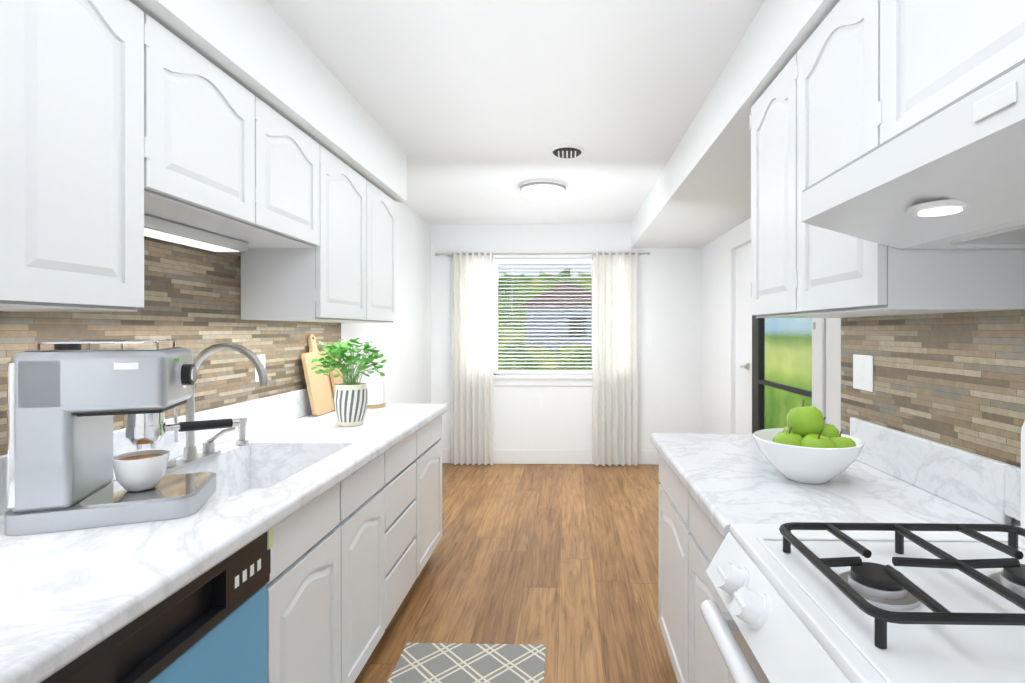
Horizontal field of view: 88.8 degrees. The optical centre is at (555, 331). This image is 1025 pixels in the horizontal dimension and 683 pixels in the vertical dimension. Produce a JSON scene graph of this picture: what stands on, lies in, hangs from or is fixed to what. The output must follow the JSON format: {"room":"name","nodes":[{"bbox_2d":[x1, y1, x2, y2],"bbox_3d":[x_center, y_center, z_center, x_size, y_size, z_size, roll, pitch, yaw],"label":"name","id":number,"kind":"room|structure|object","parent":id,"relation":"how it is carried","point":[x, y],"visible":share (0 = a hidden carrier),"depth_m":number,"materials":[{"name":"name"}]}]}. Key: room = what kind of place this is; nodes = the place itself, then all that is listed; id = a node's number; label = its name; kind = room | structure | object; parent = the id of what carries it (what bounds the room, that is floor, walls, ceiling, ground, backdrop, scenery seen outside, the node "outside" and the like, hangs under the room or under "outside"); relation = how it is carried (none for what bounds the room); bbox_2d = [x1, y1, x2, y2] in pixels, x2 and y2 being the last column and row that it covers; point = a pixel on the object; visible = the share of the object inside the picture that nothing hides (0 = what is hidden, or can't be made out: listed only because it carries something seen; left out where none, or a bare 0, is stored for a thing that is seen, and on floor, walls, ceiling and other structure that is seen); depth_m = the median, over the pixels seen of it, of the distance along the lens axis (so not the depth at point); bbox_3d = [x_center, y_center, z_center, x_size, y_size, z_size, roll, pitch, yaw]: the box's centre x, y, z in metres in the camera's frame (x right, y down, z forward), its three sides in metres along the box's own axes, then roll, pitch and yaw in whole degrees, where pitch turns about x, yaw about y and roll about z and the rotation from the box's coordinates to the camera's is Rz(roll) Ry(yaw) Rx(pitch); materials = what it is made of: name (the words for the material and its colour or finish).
{"room":"kitchen","nodes":[
{"label":"kitchen","id":0,"kind":"room"},
{"bbox_2d":[129,0,406,201],"bbox_3d":[-1.172,-0.943,0.778,0.400,0.290,4.900,0,0,1],"label":"soffit","id":1,"kind":"structure","parent":0,"point":[249,41],"depth_m":1.85,"materials":[{"name":"white paint"}]},
{"bbox_2d":[341,202,430,403],"bbox_3d":[-1.397,0.130,1.910,0.100,2.440,7.150,0,0,1],"label":"wall","id":2,"kind":"structure","parent":0,"point":[402,343],"depth_m":4.55,"materials":[{"name":"white paint"}]},
{"bbox_2d":[0,0,155,311],"bbox_3d":[-1.187,-0.423,0.939,0.339,0.748,0.700,0,0,1],"label":"upper cabinet","id":3,"kind":"object","parent":2,"relation":"attached to","point":[126,126],"depth_m":1.11,"materials":[{"name":"white wood"}]},
{"bbox_2d":[0,236,340,455],"bbox_3d":[-1.344,0.010,1.874,0.008,0.820,2.640,0,0,1],"label":"tile backsplash","id":4,"kind":"structure","parent":2,"relation":"attached to","point":[192,295],"depth_m":1.95,"materials":[{"name":"tile"}]},
{"bbox_2d":[255,354,264,381],"bbox_3d":[-1.326,0.164,2.344,0.007,0.120,0.075,0,0,1],"label":"outlet","id":5,"kind":"object","parent":4,"relation":"attached to","point":[262,357],"depth_m":2.34,"materials":[{"name":"white plastic"}]},
{"bbox_2d":[156,21,323,251],"bbox_3d":[-1.169,-0.574,1.744,0.339,0.448,0.910,0,0,1],"label":"upper cabinet","id":6,"kind":"object","parent":2,"relation":"attached to","point":[233,173],"depth_m":1.64,"materials":[{"name":"white wood"}]},
{"bbox_2d":[241,148,396,322],"bbox_3d":[-1.148,-0.426,2.694,0.339,0.748,0.990,0,0,1],"label":"upper cabinet","id":7,"kind":"object","parent":2,"relation":"attached to","point":[354,279],"depth_m":2.39,"materials":[{"name":"white wood"}]},
{"bbox_2d":[266,0,764,223],"bbox_3d":[0.027,-1.120,1.877,2.950,0.060,7.150,0,0,1],"label":"ceiling","id":8,"kind":"structure","parent":0,"point":[477,110],"depth_m":2.31,"materials":[{"name":"white paint"}]},
{"bbox_2d":[520,179,565,199],"bbox_3d":[-0.092,-1.046,3.905,0.350,0.096,0.350,0,0,1],"label":"flush ceiling light","id":9,"kind":"object","parent":8,"relation":"attached to","point":[543,189],"visible":1,"depth_m":3.79,"materials":[{"name":"white glass"}]},
{"bbox_2d":[550,144,583,157],"bbox_3d":[0.071,-1.080,3.151,0.210,0.024,0.210,0,0,1],"label":"ceiling vent","id":10,"kind":"object","parent":8,"relation":"in","point":[567,151],"visible":0.94,"depth_m":3.11,"materials":[{"name":"white"}]},
{"bbox_2d":[354,463,677,682],"bbox_3d":[0.027,1.375,1.881,2.950,0.050,7.150,0,0,1],"label":"floor","id":11,"kind":"structure","parent":0,"point":[560,562],"depth_m":2.90,"materials":[{"name":"brown wood"}]},
{"bbox_2d":[41,528,272,682],"bbox_3d":[-1.014,0.919,1.004,0.606,0.864,0.608,0,0,1],"label":"dishwasher","id":12,"kind":"object","parent":11,"relation":"on","point":[209,626],"visible":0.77,"depth_m":1.07,"materials":[{"name":"blue"}]},
{"bbox_2d":[0,388,447,682],"bbox_3d":[-1.007,0.825,1.883,0.658,1.050,2.590,0,0,1],"label":"base cabinet","id":13,"kind":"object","parent":11,"relation":"on","point":[351,516],"depth_m":1.58,"materials":[{"name":"white stone"}]},
{"bbox_2d":[4,339,239,535],"bbox_3d":[-1.051,0.230,1.316,0.413,0.419,0.281,0,0,-21],"label":"espresso machine","id":14,"kind":"object","parent":13,"relation":"on","point":[67,400],"visible":1,"depth_m":1.20,"materials":[{"name":"grey metal"}]},
{"bbox_2d":[166,343,267,472],"bbox_3d":[-1.107,0.238,1.835,0.293,0.402,0.432,0,0,1],"label":"faucet","id":15,"kind":"object","parent":13,"relation":"on","point":[191,456],"visible":0.77,"depth_m":1.74,"materials":[{"name":"silver metal"}]},
{"bbox_2d":[301,334,345,415],"bbox_3d":[-1.257,0.224,2.859,0.112,0.426,0.379,0,0,8],"label":"cutting boards","id":16,"kind":"object","parent":13,"relation":"on","point":[320,387],"visible":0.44,"depth_m":2.77,"materials":[{"name":"brown wood"}]},
{"bbox_2d":[311,338,386,425],"bbox_3d":[-0.966,0.233,2.452,0.325,0.410,0.270,0,0,1],"label":"potted plant","id":17,"kind":"object","parent":13,"relation":"on","point":[350,401],"visible":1,"depth_m":2.42,"materials":[{"name":"green plant"}]},
{"bbox_2d":[360,379,385,408],"bbox_3d":[-1.062,0.357,3.029,0.148,0.160,0.148,0,0,1],"label":"canister","id":18,"kind":"object","parent":13,"relation":"on","point":[375,393],"visible":0.69,"depth_m":2.98,"materials":[{"name":"white ceramic"}]},
{"bbox_2d":[387,643,545,682],"bbox_3d":[-0.350,1.345,1.779,0.600,0.008,0.930,0,0,1],"label":"mat","id":19,"kind":"object","parent":11,"relation":"on","point":[461,663],"visible":1,"depth_m":2.11,"materials":[{"name":"grey fabric"}]},
{"bbox_2d":[650,417,1020,682],"bbox_3d":[0.888,0.825,1.656,0.980,1.050,1.180,0,0,1],"label":"base cabinet","id":20,"kind":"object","parent":11,"relation":"on","point":[713,487],"depth_m":1.49,"materials":[{"name":"white stone"}]},
{"bbox_2d":[753,400,864,483],"bbox_3d":[0.750,0.323,1.558,0.300,0.233,0.300,0,0,1],"label":"fruit bowl","id":21,"kind":"object","parent":20,"relation":"on","point":[807,445],"visible":1,"depth_m":1.49,"materials":[{"name":"white ceramic"}]},
{"bbox_2d":[700,421,1024,682],"bbox_3d":[0.663,0.747,0.650,0.714,1.210,1.020,0,0,1],"label":"gas range","id":22,"kind":"object","parent":11,"relation":"on","point":[812,602],"visible":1,"depth_m":0.84,"materials":[{"name":"white metal"}]},
{"bbox_2d":[431,223,701,450],"bbox_3d":[0.155,0.124,5.377,2.850,2.440,0.150,0,0,1],"label":"wall","id":23,"kind":"structure","parent":0,"point":[670,364],"depth_m":5.30,"materials":[{"name":"white paint"}]},
{"bbox_2d":[435,251,649,465],"bbox_3d":[-0.133,0.268,5.245,2.150,2.128,0.125,0,0,1],"label":"curtains","id":24,"kind":"object","parent":23,"relation":"attached to","point":[615,358],"visible":0.98,"depth_m":5.21,"materials":[{"name":"white fabric"}]},
{"bbox_2d":[497,263,591,369],"bbox_3d":[0.000,-0.151,5.358,1.280,1.190,0.006,0,0,1],"label":"window","id":25,"kind":"structure","parent":23,"relation":"attached to","point":[540,314],"depth_m":5.36,"materials":[{"name":"clear glass"}]},
{"bbox_2d":[638,429,648,440],"bbox_3d":[0.888,1.044,5.284,0.110,0.120,0.006,0,0,1],"label":"outlet","id":26,"kind":"object","parent":23,"relation":"attached to","point":[643,434],"depth_m":5.28,"materials":[{"name":"white plastic"}]},
{"bbox_2d":[631,0,839,247],"bbox_3d":[1.046,-0.965,1.779,0.710,0.250,7.000,0,0,1],"label":"soffit","id":27,"kind":"structure","parent":0,"point":[699,195],"depth_m":2.55,"materials":[{"name":"white paint"}]},
{"bbox_2d":[702,218,1020,525],"bbox_3d":[1.280,0.130,1.776,0.440,2.440,7.000,0,0,1],"label":"wall","id":28,"kind":"structure","parent":0,"point":[715,336],"depth_m":4.57,"materials":[{"name":"white paint"}]},
{"bbox_2d":[442,230,824,464],"bbox_3d":[0.067,0.299,3.674,2.750,2.095,3.440,0,0,1],"label":"trim","id":29,"kind":"structure","parent":28,"relation":"attached to","point":[549,456],"depth_m":5.28,"materials":[{"name":"white wood"}]},
{"bbox_2d":[736,242,815,433],"bbox_3d":[1.449,0.332,3.548,0.102,2.010,1.450,0,0,1],"label":"door","id":30,"kind":"structure","parent":28,"relation":"in","point":[751,382],"depth_m":3.95,"materials":[{"name":"white wood"}]},
{"bbox_2d":[749,0,1024,317],"bbox_3d":[0.878,-0.444,1.531,0.329,0.788,0.794,0,0,1],"label":"upper cabinet","id":31,"kind":"object","parent":28,"relation":"attached to","point":[853,80],"depth_m":1.35,"materials":[{"name":"white wood"}]},
{"bbox_2d":[801,59,1024,248],"bbox_3d":[0.771,-0.268,0.660,0.500,0.192,0.947,0,0,1],"label":"range hood","id":32,"kind":"object","parent":28,"relation":"attached to","point":[951,175],"visible":1,"depth_m":0.82,"materials":[{"name":"white metal"}]},
{"bbox_2d":[841,309,1024,466],"bbox_3d":[1.034,0.012,0.756,0.008,0.820,2.350,0,0,1],"label":"tile backsplash","id":33,"kind":"structure","parent":28,"relation":"attached to","point":[956,380],"depth_m":1.40,"materials":[{"name":"tile"}]},
{"bbox_2d":[853,354,872,391],"bbox_3d":[1.049,0.140,1.781,0.007,0.120,0.115,0,0,1],"label":"outlet","id":34,"kind":"object","parent":33,"relation":"attached to","point":[862,372],"depth_m":1.77,"materials":[{"name":"white plastic"}]},
{"bbox_2d":[869,0,1024,150],"bbox_3d":[0.859,-0.602,0.659,0.329,0.468,0.950,0,0,1],"label":"upper cabinet","id":35,"kind":"object","parent":28,"relation":"attached to","point":[924,55],"depth_m":0.98,"materials":[{"name":"white wood"}]},
{"label":"outside","id":36,"kind":"structure","parent":0,"visible":0},
{"bbox_2d":[765,318,811,428],"bbox_3d":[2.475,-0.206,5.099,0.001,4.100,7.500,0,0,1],"label":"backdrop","id":37,"kind":"structure","parent":36,"point":[785,340],"depth_m":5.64,"materials":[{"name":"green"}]},
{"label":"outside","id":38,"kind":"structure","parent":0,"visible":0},
{"bbox_2d":[493,258,591,372],"bbox_3d":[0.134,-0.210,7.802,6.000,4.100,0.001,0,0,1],"label":"window blinds","id":39,"kind":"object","parent":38,"point":[583,293],"depth_m":7.81,"materials":[{"name":"white plastic"}]}
]}

